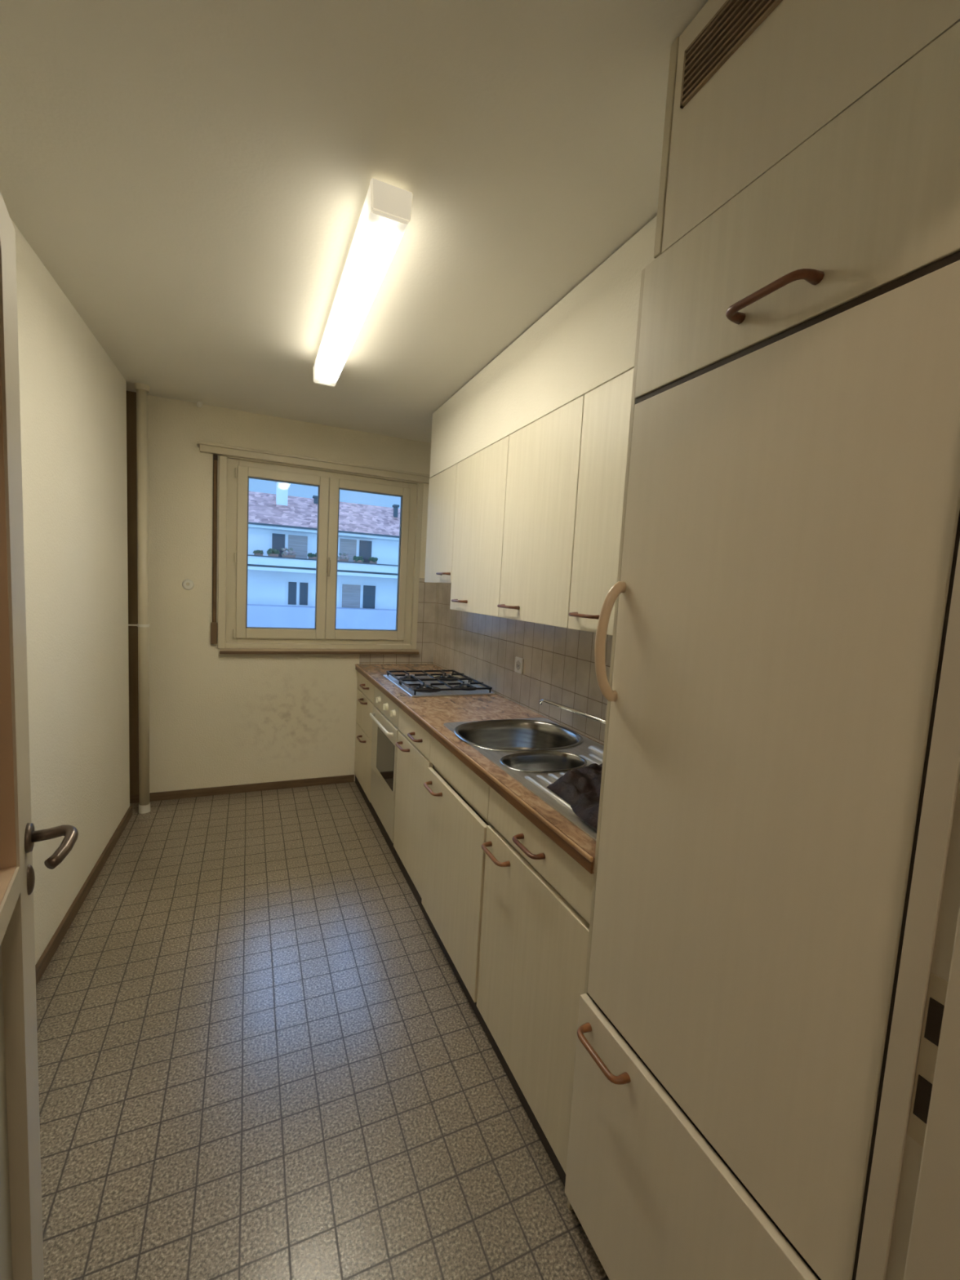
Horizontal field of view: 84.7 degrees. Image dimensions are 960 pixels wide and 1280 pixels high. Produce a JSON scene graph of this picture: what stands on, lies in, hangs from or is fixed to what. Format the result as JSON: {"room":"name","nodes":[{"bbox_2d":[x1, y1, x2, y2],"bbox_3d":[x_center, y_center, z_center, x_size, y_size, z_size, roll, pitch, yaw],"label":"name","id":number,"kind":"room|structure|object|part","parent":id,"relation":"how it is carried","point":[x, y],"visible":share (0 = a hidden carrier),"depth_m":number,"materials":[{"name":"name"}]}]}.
{"room":"kitchen","nodes":[
{"label":"kitchen","id":0,"kind":"room"},
{"bbox_2d":[10,218,129,964],"bbox_3d":[-1.650,-0.041,1.734,0.247,2.566,3.904,1,6,-22],"label":"wall","id":1,"kind":"structure","parent":0,"point":[73,396],"depth_m":2.19,"materials":[{"name":"paint"}]},
{"bbox_2d":[35,805,132,986],"bbox_3d":[-1.509,1.234,1.674,0.013,0.058,3.397,1,6,-22],"label":"baseboard","id":2,"kind":"structure","parent":1,"relation":"attached to","point":[43,962],"depth_m":2.30,"materials":[{"name":"brown wood"}]},
{"bbox_2d":[128,382,150,813],"bbox_3d":[-2.096,-0.201,3.145,0.224,2.566,0.080,1,6,-24],"label":"pipe","id":3,"kind":"object","parent":1,"relation":"attached to","point":[142,389],"visible":0.87,"depth_m":3.15,"materials":[{"name":"beige metal"}]},
{"bbox_2d":[147,395,431,792],"bbox_3d":[-1.304,-0.225,3.844,2.242,2.566,0.300,1,6,-24],"label":"wall","id":4,"kind":"structure","parent":0,"point":[216,719],"depth_m":3.52,"materials":[{"name":"paint"}]},
{"bbox_2d":[126,391,138,795],"bbox_3d":[-2.196,-0.247,3.278,0.148,2.510,0.012,1,6,-24],"label":"trim","id":5,"kind":"structure","parent":4,"relation":"attached to","point":[131,463],"depth_m":3.28,"materials":[{"name":"brown wood"}]},
{"bbox_2d":[182,579,194,590],"bbox_3d":[-1.884,-0.357,3.394,0.068,0.068,0.026,1,6,-24],"label":"button","id":6,"kind":"object","parent":4,"relation":"attached to","point":[188,584],"visible":1,"depth_m":3.39,"materials":[{"name":"white plastic"}]},
{"bbox_2d":[129,774,354,803],"bbox_3d":[-1.643,1.036,3.675,1.510,0.055,0.013,1,6,-24],"label":"baseboard","id":7,"kind":"structure","parent":4,"relation":"attached to","point":[167,795],"depth_m":3.67,"materials":[{"name":"brown wood"}]},
{"bbox_2d":[197,440,431,653],"bbox_3d":[-1.086,-0.576,3.757,1.638,1.348,0.145,1,6,-24],"label":"window","id":8,"kind":"structure","parent":4,"relation":"in","point":[234,636],"depth_m":3.71,"materials":[{"name":"beige wood"}]},
{"bbox_2d":[210,453,217,644],"bbox_3d":[-1.732,-0.581,3.435,0.038,1.225,0.024,1,6,-24],"label":"belt","id":9,"kind":"object","parent":8,"relation":"attached to","point":[214,624],"visible":1,"depth_m":3.44,"materials":[{"name":"brown"}]},
{"bbox_2d":[213,453,217,460],"bbox_3d":[-1.698,-1.173,3.379,0.026,0.035,0.022,1,6,-24],"label":"outlet","id":10,"kind":"object","parent":9,"relation":"attached to","point":[215,456],"depth_m":3.37,"materials":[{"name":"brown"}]},
{"bbox_3d":[-1.110,0.071,3.795,1.367,0.016,0.070,1,6,-24],"label":"sill","id":11,"kind":"part","parent":8,"relation":"part of","materials":[{"name":"beige wood"}]},
{"bbox_3d":[-1.072,-0.517,3.728,0.020,0.135,0.057,1,6,-24],"label":"handle","id":12,"kind":"part","parent":8,"relation":"part of","materials":[{"name":"silver metal"}]},
{"bbox_2d":[359,653,416,663],"bbox_3d":[-0.694,0.138,3.986,0.430,0.085,0.008,1,6,-24],"label":"backsplash","id":13,"kind":"structure","parent":4,"relation":"attached to","point":[364,658],"depth_m":3.98,"materials":[{"name":"tile"}]},
{"bbox_2d":[415,577,436,663],"bbox_3d":[-0.418,-0.145,4.074,0.138,0.660,0.008,1,6,-24],"label":"wall tiles","id":14,"kind":"structure","parent":4,"relation":"attached to","point":[427,591],"depth_m":4.07,"materials":[{"name":"tile"}]},
{"bbox_2d":[35,781,608,1279],"bbox_3d":[-0.436,1.404,1.455,3.500,0.120,5.700,1,6,-24],"label":"floor","id":15,"kind":"structure","parent":0,"point":[260,1056],"depth_m":1.59,"materials":[{"name":"tile"}]},
{"bbox_2d":[354,671,374,813],"bbox_3d":[-0.567,0.681,3.780,0.625,0.858,0.585,1,6,-24],"label":"base cabinet","id":16,"kind":"object","parent":15,"relation":"on","point":[365,689],"visible":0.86,"depth_m":3.63,"materials":[{"name":"beige wood"}]},
{"bbox_3d":[-0.823,0.685,3.638,0.042,0.016,0.151,1,6,-24],"label":"handle","id":17,"kind":"part","parent":16,"relation":"part of","materials":[{"name":"brown wood"}]},
{"bbox_3d":[-0.808,0.421,3.612,0.042,0.016,0.151,1,6,-24],"label":"handle","id":18,"kind":"part","parent":16,"relation":"part of","materials":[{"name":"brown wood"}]},
{"bbox_3d":[-0.809,0.837,3.673,0.018,0.395,0.546,1,6,-24],"label":"drawer","id":19,"kind":"part","parent":16,"relation":"part of","materials":[{"name":"beige laminate"}]},
{"bbox_3d":[-0.786,0.317,3.565,0.042,0.016,0.151,1,6,-24],"label":"handle","id":20,"kind":"part","parent":16,"relation":"part of","materials":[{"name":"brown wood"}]},
{"bbox_3d":[-0.791,0.511,3.642,0.018,0.245,0.546,1,6,-24],"label":"drawer","id":21,"kind":"part","parent":16,"relation":"part of","materials":[{"name":"beige laminate"}]},
{"bbox_3d":[-0.780,0.319,3.623,0.018,0.124,0.546,1,6,-24],"label":"drawer","id":22,"kind":"part","parent":16,"relation":"part of","materials":[{"name":"beige laminate"}]},
{"bbox_2d":[369,686,399,857],"bbox_3d":[-0.331,0.747,3.239,0.628,0.858,0.601,1,6,-24],"label":"oven","id":23,"kind":"object","parent":15,"relation":"on","point":[384,716],"visible":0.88,"depth_m":3.06,"materials":[{"name":"beige metal"}]},
{"bbox_3d":[-0.622,0.365,3.209,0.026,0.044,0.044,1,6,-24],"label":"knob","id":24,"kind":"part","parent":23,"relation":"part of","materials":[{"name":"beige plastic"}]},
{"bbox_3d":[-0.586,0.492,3.095,0.040,0.024,0.481,1,6,-24],"label":"handle","id":25,"kind":"part","parent":23,"relation":"part of","materials":[{"name":"white metal"}]},
{"bbox_3d":[-0.583,0.966,3.153,0.018,0.240,0.594,1,6,-24],"label":"panel","id":26,"kind":"part","parent":23,"relation":"part of","materials":[{"name":"beige metal"}]},
{"bbox_3d":[-0.568,0.647,3.121,0.022,0.392,0.594,1,6,-24],"label":"door","id":27,"kind":"part","parent":23,"relation":"part of","materials":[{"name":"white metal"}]},
{"bbox_3d":[-0.546,0.386,3.036,0.026,0.044,0.044,1,6,-24],"label":"knob","id":28,"kind":"part","parent":23,"relation":"part of","materials":[{"name":"beige plastic"}]},
{"bbox_3d":[-0.549,0.383,3.097,0.018,0.127,0.596,1,6,-24],"label":"control panel","id":29,"kind":"part","parent":23,"relation":"part of","materials":[{"name":"beige"}]},
{"bbox_3d":[-0.480,0.404,2.886,0.026,0.044,0.044,1,6,-24],"label":"knob","id":30,"kind":"part","parent":23,"relation":"part of","materials":[{"name":"beige plastic"}]},
{"bbox_2d":[393,707,433,915],"bbox_3d":[-0.100,0.811,2.717,0.625,0.855,0.542,1,6,-24],"label":"base cabinet","id":31,"kind":"object","parent":15,"relation":"on","point":[413,744],"visible":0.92,"depth_m":2.58,"materials":[{"name":"beige wood"}]},
{"bbox_3d":[-0.397,0.542,2.676,0.042,0.016,0.151,1,6,-24],"label":"handle","id":32,"kind":"part","parent":31,"relation":"part of","materials":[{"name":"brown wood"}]},
{"bbox_3d":[-0.320,0.446,2.576,0.018,0.124,0.538,1,6,-24],"label":"drawer","id":33,"kind":"part","parent":31,"relation":"part of","materials":[{"name":"beige laminate"}]},
{"bbox_3d":[-0.311,0.459,2.484,0.042,0.016,0.139,1,6,-24],"label":"handle","id":34,"kind":"part","parent":31,"relation":"part of","materials":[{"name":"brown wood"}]},
{"bbox_2d":[421,735,492,1019],"bbox_3d":[0.129,0.873,2.186,0.633,0.858,0.620,1,6,-24],"label":"base cabinet","id":35,"kind":"object","parent":15,"relation":"on","point":[457,798],"visible":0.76,"depth_m":2.01,"materials":[{"name":"beige"}]},
{"bbox_3d":[-0.202,0.625,2.211,0.042,0.016,0.151,1,6,-24],"label":"handle","id":36,"kind":"part","parent":35,"relation":"part of","materials":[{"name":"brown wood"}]},
{"bbox_3d":[-0.088,0.509,2.047,0.018,0.124,0.616,1,6,-24],"label":"panel","id":37,"kind":"part","parent":35,"relation":"part of","materials":[{"name":"beige laminate"}]},
{"bbox_2d":[476,786,593,1186],"bbox_3d":[0.373,0.940,1.638,0.627,0.858,0.588,1,6,-24],"label":"base cabinet","id":38,"kind":"object","parent":15,"relation":"on","point":[537,899],"visible":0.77,"depth_m":1.47,"materials":[{"name":"beige"}]},
{"bbox_2d":[355,663,604,874],"bbox_3d":[-0.060,0.362,2.670,0.602,0.040,2.943,1,6,-24],"label":"countertop","id":39,"kind":"structure","parent":38,"relation":"on","point":[431,713],"depth_m":2.26,"materials":[{"name":"brown wood"}]},
{"bbox_2d":[382,670,495,697],"bbox_3d":[-0.271,0.255,3.235,0.500,0.042,0.670,1,6,-24],"label":"gas hob","id":40,"kind":"object","parent":39,"relation":"in","point":[426,685],"visible":1,"depth_m":3.12,"materials":[{"name":"metal"}]},
{"bbox_3d":[-0.443,0.238,3.328,0.147,0.021,0.147,1,6,-24],"label":"burner","id":41,"kind":"part","parent":40,"relation":"part of","materials":[{"name":"black metal"}]},
{"bbox_3d":[-0.315,0.273,3.036,0.192,0.021,0.192,1,6,-24],"label":"burner","id":42,"kind":"part","parent":40,"relation":"part of","materials":[{"name":"black metal"}]},
{"bbox_3d":[-0.215,0.241,3.428,0.182,0.021,0.182,1,6,-24],"label":"burner","id":43,"kind":"part","parent":40,"relation":"part of","materials":[{"name":"black metal"}]},
{"bbox_3d":[-0.087,0.276,3.137,0.147,0.021,0.147,1,6,-24],"label":"burner","id":44,"kind":"part","parent":40,"relation":"part of","materials":[{"name":"black metal"}]},
{"bbox_2d":[444,717,604,840],"bbox_3d":[0.298,0.506,1.894,0.533,0.176,1.180,1,6,-24],"label":"sink","id":45,"kind":"object","parent":39,"relation":"in","point":[535,752],"visible":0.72,"depth_m":2.00,"materials":[{"name":"metal"}]},
{"bbox_3d":[0.155,0.473,2.212,0.527,0.166,0.462,1,6,-24],"label":"bowl","id":46,"kind":"part","parent":45,"relation":"part of","materials":[{"name":"metal"}]},
{"bbox_3d":[0.224,0.482,1.870,0.322,0.110,0.211,1,6,-24],"label":"bowl","id":47,"kind":"part","parent":45,"relation":"part of","materials":[{"name":"metal"}]},
{"bbox_2d":[546,763,602,831],"bbox_3d":[0.402,0.403,1.567,0.390,0.126,0.495,1,6,-24],"label":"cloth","id":48,"kind":"object","parent":45,"relation":"on","point":[580,788],"visible":0.32,"depth_m":1.54,"materials":[{"name":"grey fabric"}]},
{"bbox_3d":[0.044,0.678,1.666,0.042,0.016,0.151,1,6,-24],"label":"handle","id":49,"kind":"part","parent":38,"relation":"part of","materials":[{"name":"brown wood"}]},
{"bbox_3d":[0.131,0.580,1.478,0.042,0.016,0.139,1,6,-24],"label":"handle","id":50,"kind":"part","parent":38,"relation":"part of","materials":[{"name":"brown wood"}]},
{"bbox_3d":[0.154,0.576,1.498,0.018,0.124,0.584,1,6,-24],"label":"drawer","id":51,"kind":"part","parent":38,"relation":"part of","materials":[{"name":"beige laminate"}]},
{"bbox_2d":[564,21,959,1279],"bbox_3d":[0.635,0.351,1.021,0.658,2.174,0.612,1,6,-24],"label":"tall cabinet","id":52,"kind":"object","parent":15,"relation":"on","point":[781,593],"visible":1,"depth_m":0.80,"materials":[{"name":"beige"}]},
{"bbox_3d":[0.257,0.886,1.127,0.042,0.016,0.151,1,6,-24],"label":"handle","id":53,"kind":"part","parent":52,"relation":"part of","materials":[{"name":"brown wood"}]},
{"bbox_3d":[0.547,0.319,1.307,0.590,2.174,0.012,1,6,-24],"label":"panel","id":54,"kind":"part","parent":52,"relation":"part of","materials":[{"name":"beige wood"}]},
{"bbox_3d":[0.272,0.004,1.119,0.063,0.259,0.016,1,6,-24],"label":"handle","id":55,"kind":"part","parent":52,"relation":"part of","materials":[{"name":"beige plastic"}]},
{"bbox_2d":[653,36,679,260],"bbox_3d":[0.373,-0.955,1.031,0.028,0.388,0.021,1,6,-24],"label":"trim","id":56,"kind":"structure","parent":52,"relation":"on","point":[674,46],"depth_m":1.02,"materials":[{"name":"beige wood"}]},
{"bbox_3d":[0.346,1.119,0.990,0.018,0.518,0.593,1,6,-24],"label":"door","id":57,"kind":"part","parent":52,"relation":"part of","materials":[{"name":"beige laminate"}]},
{"bbox_3d":[0.433,-0.518,0.794,0.042,0.016,0.147,1,6,-24],"label":"handle","id":58,"kind":"part","parent":52,"relation":"part of","materials":[{"name":"brown wood"}]},
{"bbox_3d":[0.453,-0.600,0.823,0.018,0.259,0.580,1,6,-24],"label":"door","id":59,"kind":"part","parent":52,"relation":"part of","materials":[{"name":"beige laminate"}]},
{"bbox_2d":[0,0,708,443],"bbox_3d":[-0.288,-1.265,1.198,3.500,0.120,5.700,1,6,-24],"label":"ceiling","id":60,"kind":"structure","parent":0,"point":[193,177],"depth_m":1.37,"materials":[{"name":"paint"}]},
{"bbox_2d":[196,400,202,407],"bbox_3d":[-1.736,-1.459,3.260,0.032,0.048,0.074,1,6,-24],"label":"ceiling hook","id":61,"kind":"object","parent":60,"relation":"attached to","point":[199,403],"visible":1,"depth_m":3.24,"materials":[{"name":"white plastic"}]},
{"bbox_2d":[312,177,413,386],"bbox_3d":[-0.505,-1.248,2.011,0.113,0.094,1.364,1,6,-24],"label":"ceiling lamp","id":62,"kind":"object","parent":60,"relation":"attached to","point":[384,218],"visible":1,"depth_m":1.66,"materials":[{"name":"beige plastic"}]},
{"bbox_3d":[0.377,-0.015,2.630,0.140,2.566,3.900,1,6,-24],"label":"wall","id":63,"kind":"structure","parent":0,"visible":0},
{"bbox_2d":[424,463,457,583],"bbox_3d":[-0.121,-0.662,3.159,0.343,0.648,0.485,1,6,-24],"label":"upper cabinet","id":64,"kind":"object","parent":63,"relation":"attached to","point":[442,486],"visible":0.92,"depth_m":3.08,"materials":[{"name":"beige"}]},
{"bbox_3d":[-0.213,-0.377,2.986,0.042,0.016,0.154,1,6,-24],"label":"handle","id":65,"kind":"part","parent":64,"relation":"part of","materials":[{"name":"plastic"}]},
{"bbox_2d":[449,435,509,617],"bbox_3d":[0.098,-0.529,2.659,0.343,0.792,0.624,1,6,-24],"label":"upper cabinet","id":66,"kind":"object","parent":63,"relation":"attached to","point":[482,477],"visible":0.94,"depth_m":2.56,"materials":[{"name":"beige"}]},
{"bbox_3d":[-0.113,-0.204,2.755,0.042,0.016,0.154,1,6,-24],"label":"handle","id":67,"kind":"part","parent":66,"relation":"part of","materials":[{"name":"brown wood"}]},
{"bbox_2d":[514,656,524,674],"bbox_3d":[0.207,0.135,2.804,0.012,0.084,0.084,1,6,-24],"label":"wall socket","id":68,"kind":"object","parent":63,"relation":"attached to","point":[518,661],"visible":1,"depth_m":2.79,"materials":[{"name":"white plastic"}]},
{"bbox_2d":[432,582,612,744],"bbox_3d":[0.237,0.018,2.765,0.008,0.660,2.950,1,6,-24],"label":"backsplash","id":69,"kind":"structure","parent":63,"relation":"attached to","point":[559,662],"depth_m":2.72,"materials":[{"name":"tile"}]},
{"bbox_2d":[497,395,584,627],"bbox_3d":[0.335,-0.464,2.119,0.343,0.792,0.560,1,6,-24],"label":"upper cabinet","id":70,"kind":"object","parent":63,"relation":"attached to","point":[544,455],"visible":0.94,"depth_m":2.02,"materials":[{"name":"beige"}]},
{"bbox_3d":[0.115,-0.141,2.236,0.042,0.016,0.154,1,6,-24],"label":"handle","id":71,"kind":"part","parent":70,"relation":"part of","materials":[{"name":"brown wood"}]},
{"bbox_2d":[429,215,657,477],"bbox_3d":[0.296,-1.077,2.289,0.310,0.386,2.287,1,6,-24],"label":"trim","id":72,"kind":"structure","parent":63,"relation":"attached to","point":[587,340],"depth_m":1.94,"materials":[{"name":"paint"}]},
{"bbox_2d":[538,698,605,724],"bbox_3d":[0.418,0.306,2.144,0.095,0.125,0.455,0,7,-33],"label":"tap","id":73,"kind":"object","parent":63,"relation":"attached to","point":[583,713],"visible":0.28,"depth_m":2.13,"materials":[{"name":"silver metal"}]},
{"bbox_2d":[568,368,634,635],"bbox_3d":[0.571,-0.400,1.583,0.343,0.792,0.613,1,6,-24],"label":"upper cabinet","id":74,"kind":"object","parent":63,"relation":"attached to","point":[606,407],"visible":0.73,"depth_m":1.69,"materials":[{"name":"beige wood"}]},
{"bbox_3d":[0.339,-0.080,1.726,0.042,0.016,0.154,1,6,-24],"label":"handle","id":75,"kind":"part","parent":74,"relation":"part of","materials":[{"name":"brown wood"}]},
{"bbox_2d":[680,0,782,108],"bbox_3d":[0.484,-1.016,0.743,0.007,0.096,0.526,1,6,-24],"label":"air vent","id":76,"kind":"object","parent":63,"relation":"attached to","point":[735,20],"visible":1,"depth_m":0.90,"materials":[{"name":"brown metal"}]},
{"bbox_2d":[661,0,959,253],"bbox_3d":[0.760,-0.916,0.870,0.602,0.384,0.588,1,6,-24],"label":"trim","id":77,"kind":"structure","parent":63,"relation":"attached to","point":[808,62],"depth_m":0.81,"materials":[{"name":"beige laminate"}]},
{"bbox_3d":[0.121,0.192,0.333,2.459,2.566,0.120,1,6,-24],"label":"wall","id":78,"kind":"structure","parent":0,"visible":0},
{"bbox_2d":[0,191,78,1279],"bbox_3d":[-0.569,0.385,0.600,0.116,2.035,0.900,0,7,-33],"label":"door","id":79,"kind":"structure","parent":78,"relation":"in","point":[21,1241],"depth_m":0.88,"materials":[{"name":"beige paint"}]},
{"bbox_3d":[-0.633,0.853,0.620,0.008,0.797,0.672,0,7,-33],"label":"panel","id":80,"kind":"part","parent":79,"relation":"part of","materials":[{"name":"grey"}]},
{"bbox_3d":[-0.753,0.354,0.925,0.074,0.054,0.114,0,7,-33],"label":"handle","id":81,"kind":"part","parent":79,"relation":"part of","materials":[{"name":"grey metal"}]},
{"bbox_2d":[855,539,959,1279],"bbox_3d":[0.107,0.427,0.367,0.992,2.090,0.171,1,6,-24],"label":"door frame","id":82,"kind":"structure","parent":78,"relation":"attached to","point":[911,1231],"depth_m":0.60,"materials":[{"name":"beige paint"}]},
{"bbox_3d":[0.517,0.485,0.606,0.001,0.205,0.019,1,6,-24],"label":"strike plate","id":83,"kind":"part","parent":82,"relation":"part of","materials":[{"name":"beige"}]},
{"label":"outside","id":84,"kind":"structure","parent":0,"visible":0},
{"bbox_3d":[-19.328,5.544,42.060,80.000,0.200,77.000,1,6,-24],"label":"floor","id":85,"kind":"structure","parent":84,"visible":0},
{"bbox_2d":[247,481,399,629],"bbox_3d":[-9.023,-0.646,36.199,50.986,18.592,11.550,1,6,-24],"label":"apartment building","id":86,"kind":"structure","parent":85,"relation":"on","point":[282,590],"depth_m":30.72,"materials":[{"name":"paint"}]},
{"bbox_2d":[253,550,263,555],"bbox_3d":[-11.960,-4.714,28.412,0.536,0.297,0.310,1,6,-24],"label":"plant","id":87,"kind":"object","parent":86,"relation":"on","point":[255,552],"visible":0.99,"depth_m":28.31,"materials":[{"name":"green plant"}]},
{"bbox_2d":[266,548,279,556],"bbox_3d":[-11.278,-4.776,28.707,0.662,0.439,0.296,1,6,-24],"label":"plant","id":88,"kind":"object","parent":86,"relation":"on","point":[271,552],"visible":1,"depth_m":28.62,"materials":[{"name":"green plant"}]},
{"bbox_3d":[-11.280,-4.628,28.721,0.520,0.140,0.200,1,6,-24],"label":"planter","id":89,"kind":"part","parent":88,"relation":"part of","materials":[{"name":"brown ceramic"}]},
{"bbox_3d":[-11.454,-5.218,29.914,0.680,1.611,0.040,1,6,-24],"label":"pane","id":90,"kind":"part","parent":86,"relation":"part of","materials":[{"name":"blue"}]},
{"bbox_2d":[280,546,296,557],"bbox_3d":[-10.540,-4.828,29.020,0.801,0.563,0.313,1,6,-24],"label":"plant","id":91,"kind":"object","parent":86,"relation":"on","point":[284,553],"visible":0.99,"depth_m":28.95,"materials":[{"name":"plant"}]},
{"bbox_3d":[-10.553,-4.618,29.042,0.680,0.140,0.200,1,6,-24],"label":"planter","id":92,"kind":"part","parent":91,"relation":"part of","materials":[{"name":"grey ceramic"}]},
{"bbox_3d":[-10.863,-2.704,30.477,0.443,1.300,0.040,1,6,-24],"label":"pane","id":93,"kind":"part","parent":86,"relation":"part of","materials":[{"name":"blue"}]},
{"bbox_3d":[-10.501,-5.206,30.334,1.049,1.611,0.040,1,6,-24],"label":"pane","id":94,"kind":"part","parent":86,"relation":"part of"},
{"bbox_3d":[-10.289,-2.697,30.730,0.458,1.300,0.040,1,6,-24],"label":"pane","id":95,"kind":"part","parent":86,"relation":"part of","materials":[{"name":"blue"}]},
{"bbox_2d":[307,552,316,559],"bbox_3d":[-9.380,-4.721,29.540,0.598,0.379,0.309,1,6,-24],"label":"plant","id":96,"kind":"object","parent":86,"relation":"on","point":[310,555],"visible":0.9,"depth_m":29.45,"materials":[{"name":"green plant"}]},
{"bbox_3d":[-6.674,-4.434,30.467,47.899,0.063,0.070,1,6,-24],"label":"balcony rail","id":97,"kind":"part","parent":86,"relation":"part of","materials":[{"name":"grey concrete"}]},
{"bbox_2d":[337,552,349,561],"bbox_3d":[-7.897,-4.759,30.194,0.813,0.493,0.306,1,6,-24],"label":"plant","id":98,"kind":"object","parent":86,"relation":"on","point":[346,557],"visible":0.8,"depth_m":30.14,"materials":[{"name":"plant"}]},
{"bbox_3d":[-7.902,-4.584,30.211,0.640,0.140,0.200,1,6,-24],"label":"planter","id":99,"kind":"part","parent":98,"relation":"part of","materials":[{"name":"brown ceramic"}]},
{"bbox_3d":[-7.897,-5.194,31.480,0.975,1.655,0.040,1,6,-24],"label":"pane","id":100,"kind":"part","parent":86,"relation":"part of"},
{"bbox_3d":[-7.788,-2.650,31.835,1.079,1.389,0.040,1,6,-24],"label":"pane","id":101,"kind":"part","parent":86,"relation":"part of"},
{"bbox_2d":[353,555,364,562],"bbox_3d":[-7.057,-4.698,30.566,0.618,0.392,0.313,1,6,-24],"label":"plant","id":102,"kind":"object","parent":86,"relation":"on","point":[356,559],"visible":1,"depth_m":30.48,"materials":[{"name":"green plant"}]},
{"bbox_3d":[-6.951,-5.182,31.898,0.739,1.655,0.040,1,6,-24],"label":"pane","id":103,"kind":"part","parent":86,"relation":"part of","materials":[{"name":"blue"}]},
{"bbox_3d":[-6.795,-2.637,32.273,0.739,1.389,0.040,1,6,-24],"label":"pane","id":104,"kind":"part","parent":86,"relation":"part of","materials":[{"name":"blue"}]},
{"bbox_2d":[368,556,377,563],"bbox_3d":[-6.267,-4.687,30.908,0.585,0.392,0.302,1,6,-24],"label":"plant","id":105,"kind":"object","parent":86,"relation":"on","point":[372,560],"visible":1,"depth_m":30.83,"materials":[{"name":"green plant"}]}
]}

